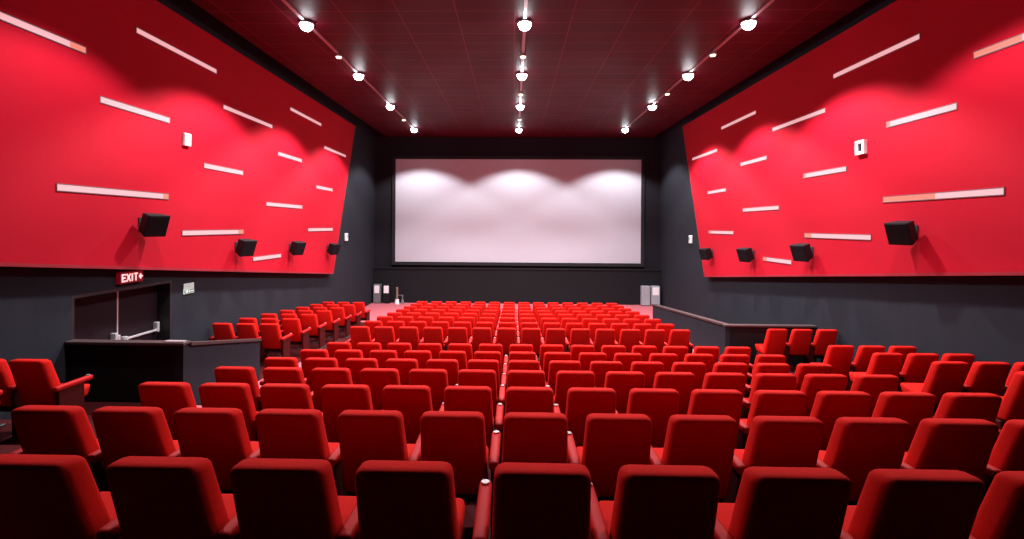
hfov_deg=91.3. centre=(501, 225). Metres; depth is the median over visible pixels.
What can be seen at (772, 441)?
chair
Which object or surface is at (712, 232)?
diffuser
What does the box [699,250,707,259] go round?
grille
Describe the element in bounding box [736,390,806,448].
chair
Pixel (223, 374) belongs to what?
chair
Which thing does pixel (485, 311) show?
chair
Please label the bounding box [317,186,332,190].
diffuser
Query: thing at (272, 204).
light
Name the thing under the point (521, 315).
chair
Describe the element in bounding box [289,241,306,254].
loudspeaker
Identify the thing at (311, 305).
chair
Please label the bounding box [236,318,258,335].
chair
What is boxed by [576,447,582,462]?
seat cushion
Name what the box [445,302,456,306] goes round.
chair
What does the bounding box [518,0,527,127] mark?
ceiling track
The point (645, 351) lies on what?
chair
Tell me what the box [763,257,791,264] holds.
light
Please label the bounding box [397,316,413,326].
chair
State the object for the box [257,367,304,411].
chair
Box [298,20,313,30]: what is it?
ceiling spotlight
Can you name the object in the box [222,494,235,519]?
seat cushion
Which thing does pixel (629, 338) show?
chair
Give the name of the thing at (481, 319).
chair
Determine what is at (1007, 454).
chair
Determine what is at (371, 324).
chair
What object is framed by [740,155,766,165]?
light
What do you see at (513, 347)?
chair
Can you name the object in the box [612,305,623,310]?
chair
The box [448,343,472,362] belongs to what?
chair
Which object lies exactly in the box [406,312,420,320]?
chair
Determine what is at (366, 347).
chair
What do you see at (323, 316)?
chair
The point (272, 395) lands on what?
chair
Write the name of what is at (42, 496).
chair
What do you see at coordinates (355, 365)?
chair
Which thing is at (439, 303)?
chair
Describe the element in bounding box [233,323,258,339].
chair
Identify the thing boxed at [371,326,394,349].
chair
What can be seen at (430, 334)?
chair
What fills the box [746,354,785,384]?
chair
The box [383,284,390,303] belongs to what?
base cabinet
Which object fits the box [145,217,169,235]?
grille
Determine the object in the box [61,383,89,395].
seat cushion
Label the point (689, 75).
ceiling spotlight
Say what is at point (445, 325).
chair
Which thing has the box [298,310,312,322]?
chair
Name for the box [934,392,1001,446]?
chair
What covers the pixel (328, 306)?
chair
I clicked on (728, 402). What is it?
chair
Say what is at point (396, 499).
chair
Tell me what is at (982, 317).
wall
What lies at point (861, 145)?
wall sensor
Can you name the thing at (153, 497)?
chair
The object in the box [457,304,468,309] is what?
chair
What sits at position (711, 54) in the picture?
ceiling lamp
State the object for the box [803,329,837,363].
chair
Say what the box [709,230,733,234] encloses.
light
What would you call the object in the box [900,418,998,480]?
chair
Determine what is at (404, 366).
chair
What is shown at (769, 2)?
ceiling track
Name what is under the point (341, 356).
chair
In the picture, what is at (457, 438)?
chair
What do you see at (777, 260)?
diffuser
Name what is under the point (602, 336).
chair
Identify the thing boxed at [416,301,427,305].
chair
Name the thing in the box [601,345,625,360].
chair
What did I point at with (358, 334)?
chair
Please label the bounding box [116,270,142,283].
exit sign
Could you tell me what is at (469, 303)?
chair
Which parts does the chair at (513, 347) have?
armrest, backrest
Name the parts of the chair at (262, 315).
backrest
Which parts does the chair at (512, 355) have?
armrest, backrest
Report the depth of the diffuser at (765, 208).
14.10 m
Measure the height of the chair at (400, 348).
0.976 m
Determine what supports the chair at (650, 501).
on the floor
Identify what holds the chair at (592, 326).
on the floor
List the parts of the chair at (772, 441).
armrest, backrest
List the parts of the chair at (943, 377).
backrest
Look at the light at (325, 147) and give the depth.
18.65 m
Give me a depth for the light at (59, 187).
8.26 m
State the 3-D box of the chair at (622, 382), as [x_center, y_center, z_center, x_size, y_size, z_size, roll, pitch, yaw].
[1.310,2.076,5.723,0.531,0.976,0.679,0,0,1]
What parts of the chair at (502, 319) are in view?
backrest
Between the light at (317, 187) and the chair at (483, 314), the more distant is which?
the light at (317, 187)
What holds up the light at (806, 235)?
attached to the wall panel at (979, 144)
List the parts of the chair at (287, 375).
backrest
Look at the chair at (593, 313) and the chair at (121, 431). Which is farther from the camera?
the chair at (593, 313)
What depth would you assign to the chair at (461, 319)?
13.09 m
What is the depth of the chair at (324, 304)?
17.72 m
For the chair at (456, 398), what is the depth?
4.34 m
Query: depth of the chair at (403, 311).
15.29 m
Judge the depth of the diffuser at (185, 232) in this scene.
11.01 m
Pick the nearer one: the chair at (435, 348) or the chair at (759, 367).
the chair at (759, 367)
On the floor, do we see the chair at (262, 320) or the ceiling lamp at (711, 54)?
the chair at (262, 320)
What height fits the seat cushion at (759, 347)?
0.172 m
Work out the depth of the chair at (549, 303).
18.42 m
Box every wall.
[0,0,375,419]
[375,130,659,268]
[660,0,1023,377]
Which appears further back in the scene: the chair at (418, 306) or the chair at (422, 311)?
the chair at (418, 306)
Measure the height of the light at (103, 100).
0.116 m
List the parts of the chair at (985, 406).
backrest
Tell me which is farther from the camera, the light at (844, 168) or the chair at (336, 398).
the light at (844, 168)
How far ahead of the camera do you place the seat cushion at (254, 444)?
3.83 m
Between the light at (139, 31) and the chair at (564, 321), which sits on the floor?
the chair at (564, 321)
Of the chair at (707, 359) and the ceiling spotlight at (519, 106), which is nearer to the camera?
the chair at (707, 359)
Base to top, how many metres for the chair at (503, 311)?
0.976 m
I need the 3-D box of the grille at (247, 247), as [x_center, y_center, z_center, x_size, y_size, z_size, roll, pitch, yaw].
[-6.097,0.548,12.051,0.134,0.348,0.360,0,0,21]
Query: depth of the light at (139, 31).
9.84 m
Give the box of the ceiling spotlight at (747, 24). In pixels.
[740,18,756,29]
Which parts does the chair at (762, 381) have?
armrest, backrest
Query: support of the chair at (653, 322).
on the floor
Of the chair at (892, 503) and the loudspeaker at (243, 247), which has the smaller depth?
the chair at (892, 503)
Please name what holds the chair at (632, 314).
on the floor
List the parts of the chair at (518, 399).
armrest, backrest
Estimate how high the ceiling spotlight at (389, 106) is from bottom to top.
0.175 m
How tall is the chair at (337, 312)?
0.976 m
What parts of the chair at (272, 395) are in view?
backrest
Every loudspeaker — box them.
[138,213,170,236]
[235,239,256,256]
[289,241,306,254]
[327,243,340,254]
[698,248,712,259]
[736,247,753,262]
[789,243,812,261]
[884,221,917,244]
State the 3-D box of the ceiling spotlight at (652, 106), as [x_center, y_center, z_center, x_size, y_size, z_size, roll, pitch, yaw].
[5.389,-4.240,17.931,0.320,0.175,0.320,0,0,1]
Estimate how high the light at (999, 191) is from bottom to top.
0.116 m
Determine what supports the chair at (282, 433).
on the floor
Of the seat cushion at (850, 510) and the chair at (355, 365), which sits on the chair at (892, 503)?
the seat cushion at (850, 510)
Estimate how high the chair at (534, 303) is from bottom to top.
0.976 m
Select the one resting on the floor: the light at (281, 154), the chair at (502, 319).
the chair at (502, 319)
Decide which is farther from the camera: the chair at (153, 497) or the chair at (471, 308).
the chair at (471, 308)
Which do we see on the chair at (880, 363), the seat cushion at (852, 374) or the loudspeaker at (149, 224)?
the seat cushion at (852, 374)
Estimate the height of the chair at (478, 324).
0.976 m
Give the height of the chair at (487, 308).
0.976 m
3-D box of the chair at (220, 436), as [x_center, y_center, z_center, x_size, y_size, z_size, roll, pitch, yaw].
[-1.978,1.692,3.568,0.531,0.976,0.679,0,0,1]
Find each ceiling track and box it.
[282,0,418,132]
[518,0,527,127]
[619,0,774,132]
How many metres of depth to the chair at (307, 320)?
13.49 m
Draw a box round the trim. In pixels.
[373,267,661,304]
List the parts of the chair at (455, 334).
backrest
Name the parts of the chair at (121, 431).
armrest, backrest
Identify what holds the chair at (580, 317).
on the floor
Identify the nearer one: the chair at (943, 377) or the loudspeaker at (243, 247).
the chair at (943, 377)
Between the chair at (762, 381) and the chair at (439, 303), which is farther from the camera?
the chair at (439, 303)
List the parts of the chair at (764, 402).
armrest, backrest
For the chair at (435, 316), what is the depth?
14.19 m
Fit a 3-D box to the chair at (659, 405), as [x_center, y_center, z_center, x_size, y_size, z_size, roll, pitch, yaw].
[1.286,1.899,4.603,0.531,0.976,0.679,0,0,1]
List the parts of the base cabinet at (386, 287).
plate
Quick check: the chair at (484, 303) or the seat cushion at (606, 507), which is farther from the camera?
the chair at (484, 303)
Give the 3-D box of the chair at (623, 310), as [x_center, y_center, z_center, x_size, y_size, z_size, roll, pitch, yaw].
[4.002,3.159,16.534,0.610,0.976,0.679,0,0,1]
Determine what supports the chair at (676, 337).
on the floor
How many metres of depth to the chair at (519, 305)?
17.36 m
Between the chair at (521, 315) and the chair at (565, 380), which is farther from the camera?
the chair at (521, 315)
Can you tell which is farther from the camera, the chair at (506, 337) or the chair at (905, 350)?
the chair at (506, 337)
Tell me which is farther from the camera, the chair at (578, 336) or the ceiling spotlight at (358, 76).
the ceiling spotlight at (358, 76)
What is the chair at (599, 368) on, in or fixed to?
on the floor
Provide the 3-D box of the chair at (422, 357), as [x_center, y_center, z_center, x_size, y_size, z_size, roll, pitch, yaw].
[-1.340,2.414,8.004,0.531,0.976,0.679,0,0,1]
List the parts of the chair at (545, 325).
backrest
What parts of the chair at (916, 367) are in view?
backrest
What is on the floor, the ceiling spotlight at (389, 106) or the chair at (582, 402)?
the chair at (582, 402)
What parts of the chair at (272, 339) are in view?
backrest, armrest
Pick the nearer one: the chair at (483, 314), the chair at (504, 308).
the chair at (483, 314)
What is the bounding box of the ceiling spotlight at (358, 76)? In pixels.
[353,73,363,79]
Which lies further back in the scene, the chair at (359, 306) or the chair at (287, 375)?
the chair at (359, 306)
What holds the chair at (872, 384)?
on the floor
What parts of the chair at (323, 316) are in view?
backrest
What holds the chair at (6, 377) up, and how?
on the floor
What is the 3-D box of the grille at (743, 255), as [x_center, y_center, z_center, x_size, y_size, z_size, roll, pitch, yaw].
[7.001,0.867,14.551,0.134,0.348,0.360,0,0,-19]
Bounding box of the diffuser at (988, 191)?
[935,188,1002,198]
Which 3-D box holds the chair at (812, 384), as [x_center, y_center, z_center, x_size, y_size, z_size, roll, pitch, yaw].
[3.470,2.089,5.673,0.531,0.976,0.679,0,0,1]
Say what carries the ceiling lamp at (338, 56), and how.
attached to the ceiling track at (286, 2)
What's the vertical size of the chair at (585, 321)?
0.976 m
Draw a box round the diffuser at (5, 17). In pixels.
[0,12,69,46]
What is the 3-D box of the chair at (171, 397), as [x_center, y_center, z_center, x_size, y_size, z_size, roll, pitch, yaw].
[-3.033,1.874,4.702,0.531,0.976,0.679,0,0,1]
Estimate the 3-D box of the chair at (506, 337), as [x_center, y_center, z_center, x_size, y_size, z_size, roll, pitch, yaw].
[0.062,2.717,11.223,0.531,0.976,0.679,0,0,1]
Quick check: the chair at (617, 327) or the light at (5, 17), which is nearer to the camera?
the light at (5, 17)
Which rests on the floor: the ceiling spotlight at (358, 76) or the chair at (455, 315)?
the chair at (455, 315)
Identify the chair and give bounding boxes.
[0,359,14,427]
[0,454,116,538]
[6,359,92,441]
[9,405,99,471]
[86,406,178,491]
[96,456,235,538]
[138,382,196,439]
[167,407,258,493]
[199,382,257,440]
[210,323,234,340]
[214,366,259,411]
[216,458,356,538]
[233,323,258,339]
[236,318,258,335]
[246,409,338,459]
[252,383,313,440]
[257,323,292,365]
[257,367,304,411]
[258,314,277,330]
[258,318,278,352]
[259,357,298,385]
[279,310,294,324]
[279,318,310,356]
[280,314,297,330]
[296,307,309,318]
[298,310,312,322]
[298,314,326,349]
[300,349,328,378]
[305,358,338,391]
[310,304,322,310]
[311,367,352,412]
[313,307,326,314]
[314,310,339,343]
[321,384,372,442]
[322,302,334,306]
[326,304,338,309]
[327,307,351,337]
[327,342,351,357]
[327,410,414,495]
[334,350,362,367]
[337,302,349,306]
[337,460,464,538]
[340,304,361,332]
[345,358,378,384]
[346,326,370,349]
[351,302,370,325]
[357,342,381,357]
[360,368,399,409]
[365,321,382,340]
[369,350,397,367]
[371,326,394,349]
[377,316,392,325]
[382,385,432,443]
[386,358,418,384]
[387,312,401,320]
[387,321,404,340]
[387,343,411,358]
[395,327,418,349]
[396,309,409,315]
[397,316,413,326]
[404,306,416,311]
[404,350,431,368]
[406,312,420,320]
[408,411,488,501]
[409,321,426,341]
[409,369,447,410]
[410,303,422,308]
[414,309,426,316]
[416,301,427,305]
[418,317,433,326]
[418,343,441,358]
[419,327,443,350]
[420,306,432,312]
[425,313,439,320]
[426,304,437,308]
[426,359,458,385]
[431,301,441,305]
[431,309,444,316]
[431,321,448,340]
[436,306,448,312]
[438,317,453,326]
[439,351,466,370]
[439,386,493,455]
[441,304,452,309]
[444,313,458,321]
[444,327,467,350]
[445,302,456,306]
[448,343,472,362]
[449,309,462,316]
[453,306,465,312]
[454,322,471,341]
[455,369,497,425]
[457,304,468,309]
[459,317,474,330]
[460,302,470,307]
[463,313,477,326]
[466,310,479,321]
[467,359,499,402]
[468,327,491,356]
[469,307,481,316]
[472,304,483,312]
[472,462,590,538]
[473,322,493,358]
[474,302,485,309]
[474,351,501,385]
[479,317,495,335]
[479,344,502,373]
[482,313,496,329]
[484,310,497,323]
[486,307,498,320]
[488,304,499,316]
[489,412,567,538]
[493,328,515,356]
[494,322,515,343]
[495,387,553,463]
[496,317,515,330]
[497,313,514,325]
[499,310,514,320]
[499,370,545,443]
[500,304,514,313]
[500,307,514,316]
[501,360,539,415]
[503,352,535,401]
[504,344,532,388]
[516,302,529,310]
[516,305,530,315]
[516,307,531,321]
[516,310,532,340]
[516,314,533,343]
[516,318,535,331]
[517,322,537,343]
[517,328,540,356]
[532,302,543,313]
[534,305,545,317]
[535,307,547,318]
[536,310,550,322]
[536,344,563,370]
[538,314,553,327]
[538,318,556,335]
[538,323,560,359]
[540,352,570,382]
[541,328,565,351]
[545,360,580,395]
[546,371,594,414]
[547,302,558,309]
[549,305,561,313]
[552,307,564,314]
[554,310,567,318]
[554,387,615,447]
[557,314,572,323]
[561,318,577,328]
[562,303,572,307]
[565,305,576,310]
[565,323,582,343]
[565,328,589,352]
[568,308,580,313]
[568,413,651,501]
[570,345,594,360]
[572,311,585,317]
[577,303,587,307]
[577,314,591,322]
[578,352,606,370]
[580,305,592,310]
[582,318,597,328]
[585,308,597,313]
[588,323,605,342]
[589,361,622,387]
[590,311,603,317]
[590,329,614,352]
[590,464,720,538]
[591,303,602,307]
[595,371,644,413]
[596,305,607,310]
[596,314,610,322]
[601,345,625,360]
[602,308,614,313]
[603,318,618,328]
[606,303,617,307]
[608,311,621,318]
[610,323,628,343]
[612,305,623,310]
[614,353,641,370]
[615,315,629,322]
[615,329,639,352]
[616,388,679,447]
[618,308,630,314]
[623,319,639,328]
[625,311,639,318]
[630,361,663,387]
[632,346,656,361]
[633,323,651,342]
[634,315,649,323]
[639,329,664,352]
[644,319,660,328]
[648,353,677,371]
[649,414,737,502]
[653,372,694,414]
[656,324,673,343]
[662,346,687,361]
[664,330,693,353]
[671,362,705,389]
[684,354,713,372]
[687,389,742,448]
[693,346,719,370]
[702,372,745,418]
[712,362,747,393]
[714,467,851,538]
[719,354,749,381]
[723,416,823,502]
[724,347,753,373]
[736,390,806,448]
[741,373,796,418]
[744,363,789,397]
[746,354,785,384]
[755,329,787,354]
[784,329,812,364]
[794,363,832,390]
[800,374,847,415]
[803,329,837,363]
[810,345,853,376]
[810,391,871,450]
[816,417,910,504]
[840,469,984,538]
[846,345,885,390]
[849,353,903,380]
[850,374,898,416]
[872,392,936,451]
[887,346,916,371]
[897,353,938,391]
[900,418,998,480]
[901,361,968,407]
[933,353,974,413]
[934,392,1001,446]
[961,362,1010,395]
[969,471,1023,538]
[980,419,1023,504]
[995,371,1023,429]
[1002,362,1023,396]
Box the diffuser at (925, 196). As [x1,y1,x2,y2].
[883,193,934,201]
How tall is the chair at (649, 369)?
0.976 m
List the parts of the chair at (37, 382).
foot plate, armrest, backrest, armrest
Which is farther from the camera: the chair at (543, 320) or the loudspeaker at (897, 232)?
the chair at (543, 320)
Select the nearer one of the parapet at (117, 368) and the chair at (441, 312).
the parapet at (117, 368)
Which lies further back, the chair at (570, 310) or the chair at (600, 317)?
the chair at (570, 310)
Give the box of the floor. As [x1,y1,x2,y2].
[0,302,934,538]
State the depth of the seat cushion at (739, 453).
3.75 m
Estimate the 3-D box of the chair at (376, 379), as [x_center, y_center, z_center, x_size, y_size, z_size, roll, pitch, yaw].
[-1.389,2.059,5.785,0.531,0.976,0.679,0,0,1]
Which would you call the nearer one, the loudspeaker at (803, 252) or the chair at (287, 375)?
the chair at (287, 375)
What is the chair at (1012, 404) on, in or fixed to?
on the floor
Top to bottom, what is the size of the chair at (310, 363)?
0.976 m
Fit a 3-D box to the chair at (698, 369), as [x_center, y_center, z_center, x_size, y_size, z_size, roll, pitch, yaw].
[2.414,2.269,6.808,0.531,0.976,0.679,0,0,1]
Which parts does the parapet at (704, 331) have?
cap rail, panel, cap rail, panel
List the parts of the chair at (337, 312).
backrest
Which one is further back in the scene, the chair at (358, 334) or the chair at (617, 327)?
the chair at (617, 327)
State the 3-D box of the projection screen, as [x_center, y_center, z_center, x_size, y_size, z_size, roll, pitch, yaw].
[0.766,-0.740,24.632,12.400,5.390,0.110,0,0,1]
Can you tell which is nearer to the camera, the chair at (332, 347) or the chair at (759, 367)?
the chair at (759, 367)
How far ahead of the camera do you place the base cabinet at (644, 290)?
23.91 m
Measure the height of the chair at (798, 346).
0.976 m
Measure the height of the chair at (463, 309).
0.976 m
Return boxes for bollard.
[395,287,403,303]
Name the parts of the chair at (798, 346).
backrest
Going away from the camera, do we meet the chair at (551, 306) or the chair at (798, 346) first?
the chair at (798, 346)
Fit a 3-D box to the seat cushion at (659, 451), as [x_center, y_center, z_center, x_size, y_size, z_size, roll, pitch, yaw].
[1.303,1.781,3.636,0.423,0.172,0.391,0,0,1]
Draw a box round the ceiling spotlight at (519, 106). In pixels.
[516,104,524,109]
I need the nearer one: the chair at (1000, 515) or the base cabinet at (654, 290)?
the chair at (1000, 515)
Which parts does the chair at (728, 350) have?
backrest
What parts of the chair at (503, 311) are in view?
backrest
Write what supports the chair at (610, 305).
on the floor
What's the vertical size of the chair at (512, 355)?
0.976 m
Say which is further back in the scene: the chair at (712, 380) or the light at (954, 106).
the light at (954, 106)
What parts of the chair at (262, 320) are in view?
backrest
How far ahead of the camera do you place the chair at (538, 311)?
15.20 m
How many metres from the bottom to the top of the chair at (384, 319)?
0.976 m
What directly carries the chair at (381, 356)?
on the floor
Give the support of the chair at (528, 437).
on the floor
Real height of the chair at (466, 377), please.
0.976 m
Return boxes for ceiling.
[191,0,868,136]
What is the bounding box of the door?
[71,280,171,339]
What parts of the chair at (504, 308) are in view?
backrest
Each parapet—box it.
[64,339,261,404]
[652,304,816,365]
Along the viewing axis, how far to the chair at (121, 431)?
3.30 m
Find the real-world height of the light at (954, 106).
0.116 m
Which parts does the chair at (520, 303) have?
backrest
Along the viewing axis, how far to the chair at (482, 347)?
8.77 m
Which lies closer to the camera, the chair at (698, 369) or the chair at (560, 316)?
the chair at (698, 369)
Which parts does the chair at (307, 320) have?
backrest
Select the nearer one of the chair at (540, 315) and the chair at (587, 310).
the chair at (540, 315)
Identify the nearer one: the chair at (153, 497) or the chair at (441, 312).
the chair at (153, 497)
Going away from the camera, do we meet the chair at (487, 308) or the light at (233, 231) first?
the light at (233, 231)
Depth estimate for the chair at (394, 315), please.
14.22 m
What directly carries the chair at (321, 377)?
on the floor
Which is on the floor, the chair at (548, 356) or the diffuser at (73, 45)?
the chair at (548, 356)
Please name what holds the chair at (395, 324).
on the floor
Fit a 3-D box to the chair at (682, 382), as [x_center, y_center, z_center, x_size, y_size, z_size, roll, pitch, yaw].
[1.850,2.079,5.710,0.531,0.976,0.679,0,0,1]
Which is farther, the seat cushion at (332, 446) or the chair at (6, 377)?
the chair at (6, 377)
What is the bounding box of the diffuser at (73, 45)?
[70,41,85,52]
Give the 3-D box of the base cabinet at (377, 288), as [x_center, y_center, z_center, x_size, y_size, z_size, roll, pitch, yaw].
[-6.061,3.294,24.350,0.340,0.920,0.290,0,0,1]
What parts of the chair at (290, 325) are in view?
backrest, armrest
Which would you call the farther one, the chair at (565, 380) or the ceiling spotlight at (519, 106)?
the ceiling spotlight at (519, 106)
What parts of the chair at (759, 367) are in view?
armrest, backrest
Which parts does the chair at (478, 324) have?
backrest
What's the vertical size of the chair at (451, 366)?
0.976 m
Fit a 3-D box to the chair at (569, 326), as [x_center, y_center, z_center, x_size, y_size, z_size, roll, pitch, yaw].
[1.706,2.811,12.265,0.531,0.976,0.679,0,0,1]
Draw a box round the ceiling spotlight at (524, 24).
[517,19,531,30]
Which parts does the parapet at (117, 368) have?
panel, cap rail, corner plate, panel, cap rail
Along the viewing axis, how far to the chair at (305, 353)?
7.72 m
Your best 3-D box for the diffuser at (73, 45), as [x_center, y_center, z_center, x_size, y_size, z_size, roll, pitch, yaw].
[-6.504,-2.739,7.665,0.010,0.088,0.275,0,0,1]
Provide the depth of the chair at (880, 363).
7.76 m
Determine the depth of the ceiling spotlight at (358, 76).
14.35 m
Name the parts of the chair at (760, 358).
backrest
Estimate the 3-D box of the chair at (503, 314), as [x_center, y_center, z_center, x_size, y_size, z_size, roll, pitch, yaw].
[0.136,2.969,14.462,0.531,0.976,0.679,0,0,1]
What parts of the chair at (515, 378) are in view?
armrest, backrest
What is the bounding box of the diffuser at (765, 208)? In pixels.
[743,206,777,210]
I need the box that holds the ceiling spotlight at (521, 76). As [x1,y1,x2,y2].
[516,72,526,79]
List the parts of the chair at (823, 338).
backrest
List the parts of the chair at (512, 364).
armrest, backrest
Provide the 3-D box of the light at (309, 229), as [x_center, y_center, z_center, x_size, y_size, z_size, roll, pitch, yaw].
[-6.296,0.122,17.409,0.012,0.116,2.224,0,0,1]
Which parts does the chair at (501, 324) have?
backrest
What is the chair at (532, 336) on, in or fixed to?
on the floor
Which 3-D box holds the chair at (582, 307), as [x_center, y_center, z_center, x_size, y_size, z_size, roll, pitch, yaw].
[2.908,3.236,17.639,0.531,0.976,0.679,0,0,1]
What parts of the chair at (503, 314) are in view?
backrest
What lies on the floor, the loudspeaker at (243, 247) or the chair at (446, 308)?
the chair at (446, 308)
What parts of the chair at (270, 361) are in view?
backrest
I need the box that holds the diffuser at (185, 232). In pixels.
[183,230,237,234]
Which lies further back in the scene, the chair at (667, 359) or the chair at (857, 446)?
the chair at (667, 359)
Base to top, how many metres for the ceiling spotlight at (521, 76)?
0.175 m
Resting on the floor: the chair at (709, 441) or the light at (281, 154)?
the chair at (709, 441)
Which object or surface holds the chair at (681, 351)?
on the floor
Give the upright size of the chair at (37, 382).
0.976 m
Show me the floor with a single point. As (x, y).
(377, 309)
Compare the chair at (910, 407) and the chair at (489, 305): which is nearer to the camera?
the chair at (910, 407)
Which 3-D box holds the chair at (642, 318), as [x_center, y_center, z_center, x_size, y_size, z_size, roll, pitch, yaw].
[3.954,2.991,14.374,0.610,0.976,0.679,0,0,1]
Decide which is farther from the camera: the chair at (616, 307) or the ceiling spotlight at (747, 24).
the chair at (616, 307)
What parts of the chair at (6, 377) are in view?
backrest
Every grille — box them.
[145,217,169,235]
[241,241,256,255]
[294,243,305,254]
[331,245,340,254]
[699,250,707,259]
[736,250,748,261]
[790,246,806,260]
[884,224,910,244]
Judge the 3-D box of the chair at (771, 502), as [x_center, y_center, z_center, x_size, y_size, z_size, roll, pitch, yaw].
[1.217,1.523,2.394,0.531,0.976,0.679,0,0,1]
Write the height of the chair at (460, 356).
0.976 m
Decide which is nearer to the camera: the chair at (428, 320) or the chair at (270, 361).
the chair at (270, 361)
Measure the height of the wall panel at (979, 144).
6.008 m
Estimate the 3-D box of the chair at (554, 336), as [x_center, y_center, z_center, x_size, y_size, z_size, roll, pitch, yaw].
[1.142,2.724,11.198,0.531,0.976,0.679,0,0,1]
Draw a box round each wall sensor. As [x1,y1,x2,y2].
[183,133,190,146]
[855,139,866,154]
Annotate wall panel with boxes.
[0,0,354,273]
[682,0,1023,276]
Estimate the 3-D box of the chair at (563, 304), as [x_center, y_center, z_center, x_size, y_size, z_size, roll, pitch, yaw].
[2.392,3.316,18.731,0.531,0.976,0.679,0,0,1]
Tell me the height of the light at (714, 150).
0.116 m
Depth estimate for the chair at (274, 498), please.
2.16 m
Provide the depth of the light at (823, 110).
12.21 m
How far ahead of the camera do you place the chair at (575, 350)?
8.74 m
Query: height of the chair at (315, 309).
0.976 m
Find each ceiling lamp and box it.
[335,54,341,58]
[709,51,716,56]
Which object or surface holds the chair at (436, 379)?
on the floor
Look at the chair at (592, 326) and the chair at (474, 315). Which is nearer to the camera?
the chair at (592, 326)
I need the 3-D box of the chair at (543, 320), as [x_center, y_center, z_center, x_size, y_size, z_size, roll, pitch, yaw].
[1.191,2.891,13.357,0.531,0.976,0.679,0,0,1]
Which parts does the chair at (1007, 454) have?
armrest, backrest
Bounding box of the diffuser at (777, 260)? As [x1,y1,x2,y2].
[767,258,790,263]
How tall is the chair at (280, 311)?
0.976 m
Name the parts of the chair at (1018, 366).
backrest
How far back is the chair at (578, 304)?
18.39 m
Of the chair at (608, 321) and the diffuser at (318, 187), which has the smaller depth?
the chair at (608, 321)
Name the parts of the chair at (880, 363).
backrest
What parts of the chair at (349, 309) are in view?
backrest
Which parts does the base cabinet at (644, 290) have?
plate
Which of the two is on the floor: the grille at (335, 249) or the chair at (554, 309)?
the chair at (554, 309)
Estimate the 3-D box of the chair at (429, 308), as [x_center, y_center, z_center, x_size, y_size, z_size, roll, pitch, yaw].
[-2.515,3.120,16.683,0.531,0.976,0.679,0,0,1]
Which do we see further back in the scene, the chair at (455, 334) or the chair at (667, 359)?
the chair at (455, 334)
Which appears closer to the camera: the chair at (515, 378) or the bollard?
the chair at (515, 378)
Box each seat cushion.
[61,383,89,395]
[100,491,116,519]
[173,440,178,449]
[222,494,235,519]
[250,441,258,451]
[328,443,338,454]
[338,496,356,524]
[407,444,414,457]
[456,498,464,538]
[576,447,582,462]
[599,501,613,533]
[653,448,662,459]
[717,503,734,531]
[734,449,744,460]
[755,344,763,354]
[818,450,825,460]
[842,505,856,530]
[849,372,865,380]
[901,383,923,391]
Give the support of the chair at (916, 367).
on the floor
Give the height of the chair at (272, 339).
0.976 m
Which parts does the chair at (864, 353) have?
backrest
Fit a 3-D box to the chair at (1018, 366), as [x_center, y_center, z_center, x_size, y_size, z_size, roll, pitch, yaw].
[7.018,2.297,6.902,0.531,0.976,0.679,0,0,1]
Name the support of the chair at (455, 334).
on the floor
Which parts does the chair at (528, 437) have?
armrest, backrest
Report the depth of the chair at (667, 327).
11.90 m
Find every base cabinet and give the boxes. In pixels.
[373,284,381,302]
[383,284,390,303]
[640,286,649,305]
[650,286,659,305]
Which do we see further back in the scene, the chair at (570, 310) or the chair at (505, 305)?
the chair at (505, 305)
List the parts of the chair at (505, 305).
backrest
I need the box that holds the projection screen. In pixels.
[392,156,644,266]
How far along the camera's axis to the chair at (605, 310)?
16.22 m
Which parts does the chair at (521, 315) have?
backrest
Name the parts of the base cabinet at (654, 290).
plate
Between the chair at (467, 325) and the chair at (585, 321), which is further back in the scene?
the chair at (585, 321)
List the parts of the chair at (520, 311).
backrest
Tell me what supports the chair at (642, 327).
on the floor
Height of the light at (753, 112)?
0.116 m
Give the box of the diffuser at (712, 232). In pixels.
[711,231,732,233]
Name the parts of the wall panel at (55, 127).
rail, rail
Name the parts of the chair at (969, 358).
backrest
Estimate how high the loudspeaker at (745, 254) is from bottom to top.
0.425 m
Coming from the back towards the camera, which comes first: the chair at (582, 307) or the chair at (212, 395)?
the chair at (582, 307)
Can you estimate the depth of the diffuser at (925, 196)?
8.81 m
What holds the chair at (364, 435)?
on the floor
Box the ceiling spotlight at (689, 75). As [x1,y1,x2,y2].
[682,72,693,79]
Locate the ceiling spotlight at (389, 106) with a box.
[386,104,394,109]
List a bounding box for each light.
[0,11,85,53]
[56,183,168,199]
[100,96,169,123]
[136,27,216,73]
[182,229,243,235]
[204,163,242,174]
[223,104,272,128]
[253,254,280,260]
[266,202,301,208]
[278,152,301,162]
[290,107,320,125]
[308,228,332,231]
[316,185,332,191]
[324,146,345,157]
[692,148,717,160]
[708,188,725,193]
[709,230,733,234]
[721,110,755,129]
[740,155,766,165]
[743,205,778,211]
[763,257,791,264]
[772,107,825,131]
[803,166,846,177]
[804,233,871,239]
[833,33,920,78]
[883,187,1004,202]
[886,102,957,127]
[973,33,1023,58]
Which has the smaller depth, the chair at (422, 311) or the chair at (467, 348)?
the chair at (467, 348)
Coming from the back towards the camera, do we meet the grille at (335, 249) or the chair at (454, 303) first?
the chair at (454, 303)
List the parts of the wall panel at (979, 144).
rail, rail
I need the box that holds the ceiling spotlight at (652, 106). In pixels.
[648,104,656,109]
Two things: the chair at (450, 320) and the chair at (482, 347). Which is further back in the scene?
the chair at (450, 320)
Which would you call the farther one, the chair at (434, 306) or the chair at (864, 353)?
the chair at (434, 306)
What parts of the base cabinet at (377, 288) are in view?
plate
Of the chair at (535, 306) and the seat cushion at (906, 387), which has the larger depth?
the chair at (535, 306)
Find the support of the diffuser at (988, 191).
attached to the light at (999, 191)
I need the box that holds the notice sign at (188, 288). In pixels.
[183,282,193,294]
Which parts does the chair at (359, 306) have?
backrest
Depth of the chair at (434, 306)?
17.43 m
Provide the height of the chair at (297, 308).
0.976 m
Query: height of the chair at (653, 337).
0.976 m

